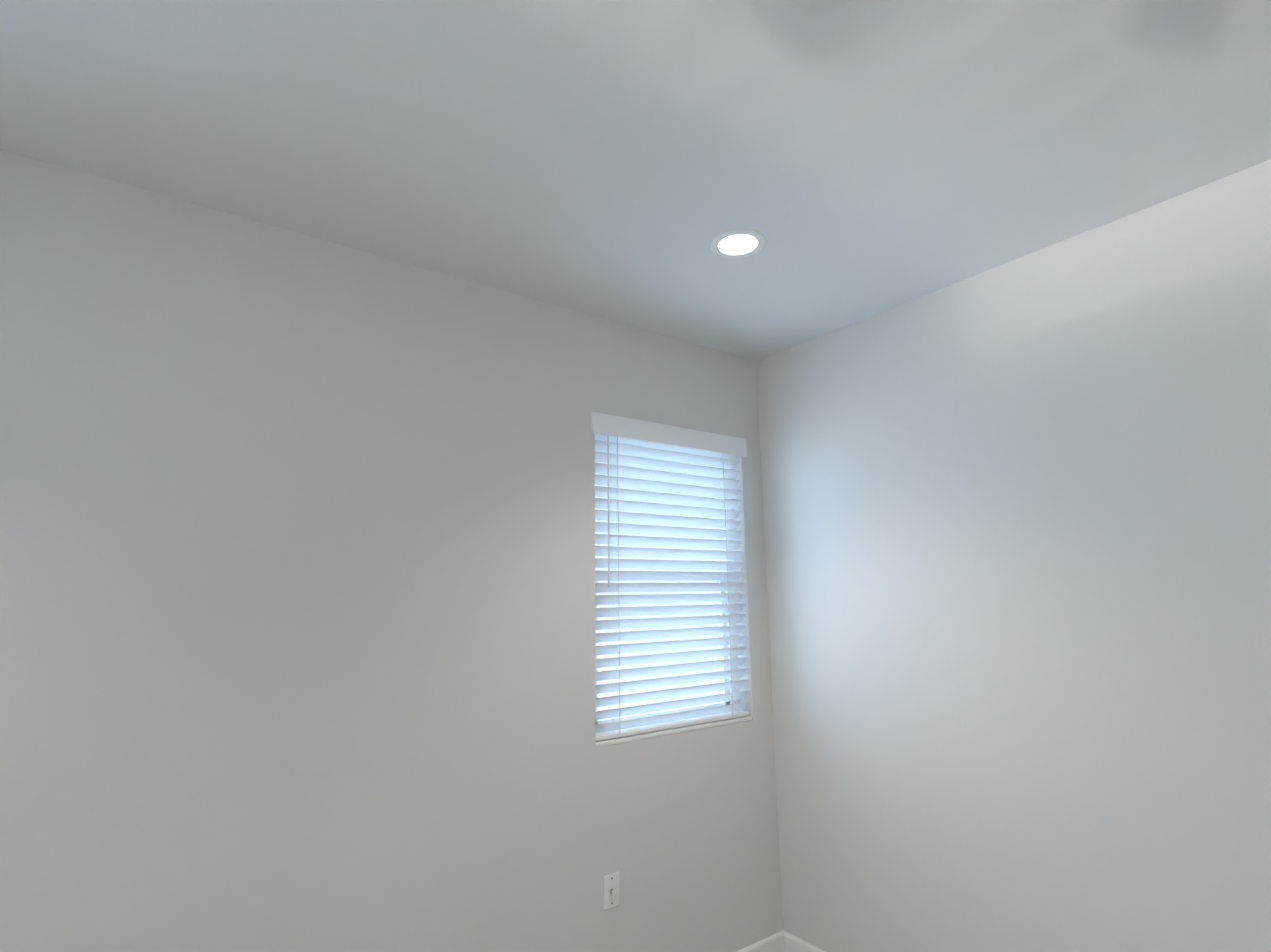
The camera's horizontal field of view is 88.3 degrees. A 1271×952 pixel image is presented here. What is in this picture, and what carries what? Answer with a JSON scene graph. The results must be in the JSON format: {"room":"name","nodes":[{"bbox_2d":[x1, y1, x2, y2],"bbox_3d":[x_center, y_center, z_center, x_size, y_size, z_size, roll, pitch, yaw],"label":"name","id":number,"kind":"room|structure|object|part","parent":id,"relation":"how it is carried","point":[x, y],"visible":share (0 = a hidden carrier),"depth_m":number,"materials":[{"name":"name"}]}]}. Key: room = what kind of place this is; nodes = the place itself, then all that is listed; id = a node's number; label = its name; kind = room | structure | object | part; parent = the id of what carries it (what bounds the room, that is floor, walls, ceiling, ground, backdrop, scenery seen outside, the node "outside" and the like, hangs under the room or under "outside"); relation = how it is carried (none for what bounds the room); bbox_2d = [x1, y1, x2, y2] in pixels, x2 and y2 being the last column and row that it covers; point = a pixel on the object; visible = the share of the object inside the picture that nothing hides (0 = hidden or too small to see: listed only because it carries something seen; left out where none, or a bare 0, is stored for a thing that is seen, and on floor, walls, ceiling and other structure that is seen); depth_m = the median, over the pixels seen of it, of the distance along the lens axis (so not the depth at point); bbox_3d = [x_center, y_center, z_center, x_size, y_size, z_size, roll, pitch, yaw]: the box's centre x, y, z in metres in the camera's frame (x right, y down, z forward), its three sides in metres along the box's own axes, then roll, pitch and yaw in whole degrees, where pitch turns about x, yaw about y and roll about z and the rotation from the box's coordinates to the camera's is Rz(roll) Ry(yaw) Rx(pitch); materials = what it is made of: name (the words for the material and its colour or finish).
{"room":"empty bedroom","nodes":[
{"label":"empty bedroom","id":0,"kind":"room"},
{"bbox_2d":[0,149,782,951],"bbox_3d":[-1.171,0.565,1.905,4.672,2.740,0.150,7,-13,-36],"label":"wall","id":1,"kind":"structure","parent":0,"point":[296,591],"depth_m":2.01,"materials":[{"name":"white paint"}]},
{"bbox_2d":[604,871,619,909],"bbox_3d":[-0.087,1.538,2.425,0.070,0.115,0.012,7,-13,-36],"label":"outlet","id":2,"kind":"object","parent":1,"relation":"attached to","point":[611,891],"visible":1,"depth_m":2.42,"materials":[{"name":"white plastic"}]},
{"bbox_2d":[591,412,748,740],"bbox_3d":[0.145,0.434,2.893,0.886,1.312,0.165,7,-13,-36],"label":"window blind","id":3,"kind":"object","parent":1,"relation":"in","point":[693,463],"depth_m":2.85,"materials":[{"name":"white plastic"}]},
{"bbox_2d":[607,436,612,586],"bbox_3d":[-0.110,0.127,2.688,0.012,0.650,0.012,-9,-13,38],"label":"blind cord","id":4,"kind":"object","parent":3,"relation":"hanging from","point":[609,582],"depth_m":2.68,"materials":[{"name":"white plastic"}]},
{"bbox_2d":[612,593,613,721],"bbox_3d":[-0.094,0.414,2.704,0.004,1.230,0.002,7,-13,-36],"label":"blind cord","id":5,"kind":"object","parent":3,"relation":"hanging from","point":[612,593],"depth_m":2.64,"materials":[{"name":"white fabric"}]},
{"bbox_2d":[617,437,620,734],"bbox_3d":[-0.068,0.408,2.669,0.004,1.230,0.002,7,-13,-36],"label":"blind cord","id":6,"kind":"object","parent":3,"relation":"hanging from","point":[617,437],"depth_m":2.66,"materials":[{"name":"white fabric"}]},
{"bbox_3d":[0.170,0.418,2.862,0.886,1.292,0.082,7,-13,-36],"label":"back right window blind rails","id":7,"kind":"part","parent":3,"relation":"part of","materials":[{"name":"white plastic"}]},
{"bbox_2d":[595,716,751,746],"bbox_3d":[0.167,1.068,2.761,0.848,0.016,0.079,7,-13,-36],"label":"window sill","id":8,"kind":"structure","parent":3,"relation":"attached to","point":[600,743],"depth_m":2.70,"materials":[{"name":"white"}]},
{"bbox_2d":[717,477,725,704],"bbox_3d":[0.399,0.472,3.060,0.004,1.230,0.002,7,-13,-36],"label":"blind cord","id":9,"kind":"object","parent":3,"relation":"hanging from","point":[717,477],"depth_m":3.02,"materials":[{"name":"white fabric"}]},
{"bbox_2d":[723,457,732,715],"bbox_3d":[0.425,0.465,3.025,0.004,1.230,0.002,7,-13,-36],"label":"blind cord","id":10,"kind":"object","parent":3,"relation":"hanging from","point":[723,457],"depth_m":3.02,"materials":[{"name":"white fabric"}]},
{"bbox_2d":[736,930,784,951],"bbox_3d":[-1.105,1.851,1.607,4.372,0.100,0.014,7,-13,-36],"label":"baseboard","id":11,"kind":"structure","parent":1,"relation":"attached to","point":[773,943],"depth_m":2.82,"materials":[{"name":"white wood"}]},
{"bbox_2d":[0,0,1270,360],"bbox_3d":[0.165,-1.202,0.340,4.672,0.150,4.740,7,-13,-36],"label":"ceiling","id":12,"kind":"structure","parent":0,"point":[626,162],"depth_m":1.67,"materials":[{"name":"white paint"}]},
{"bbox_2d":[710,229,765,258],"bbox_3d":[0.348,-0.787,2.226,0.190,0.006,0.190,7,-13,-36],"label":"recessed light","id":13,"kind":"object","parent":12,"relation":"in","point":[736,243],"visible":1,"depth_m":2.22,"materials":[{"name":"white plastic"}]},
{"bbox_2d":[756,159,1270,951],"bbox_3d":[2.053,0.421,1.343,0.150,2.740,4.590,7,-13,-36],"label":"wall","id":14,"kind":"structure","parent":0,"point":[1018,539],"depth_m":2.19,"materials":[{"name":"white paint"}]},
{"bbox_2d":[783,930,824,951],"bbox_3d":[1.960,1.724,1.122,0.014,0.100,4.440,7,-13,-36],"label":"baseboard","id":15,"kind":"structure","parent":14,"relation":"attached to","point":[792,943],"depth_m":2.82,"materials":[{"name":"white wood"}]},
{"label":"outside","id":16,"kind":"structure","parent":0,"visible":0},
{"bbox_3d":[-1.996,5.322,3.044,28.000,0.200,32.000,7,-13,-36],"label":"ground","id":17,"kind":"structure","parent":16,"visible":0},
{"bbox_2d":[598,619,629,710],"bbox_3d":[-5.072,3.847,7.112,9.500,4.220,4.000,7,-13,-36],"label":"window blind","id":18,"kind":"object","parent":17,"relation":"on","point":[608,668],"depth_m":8.41,"materials":[{"name":"white plastic"}]}
]}

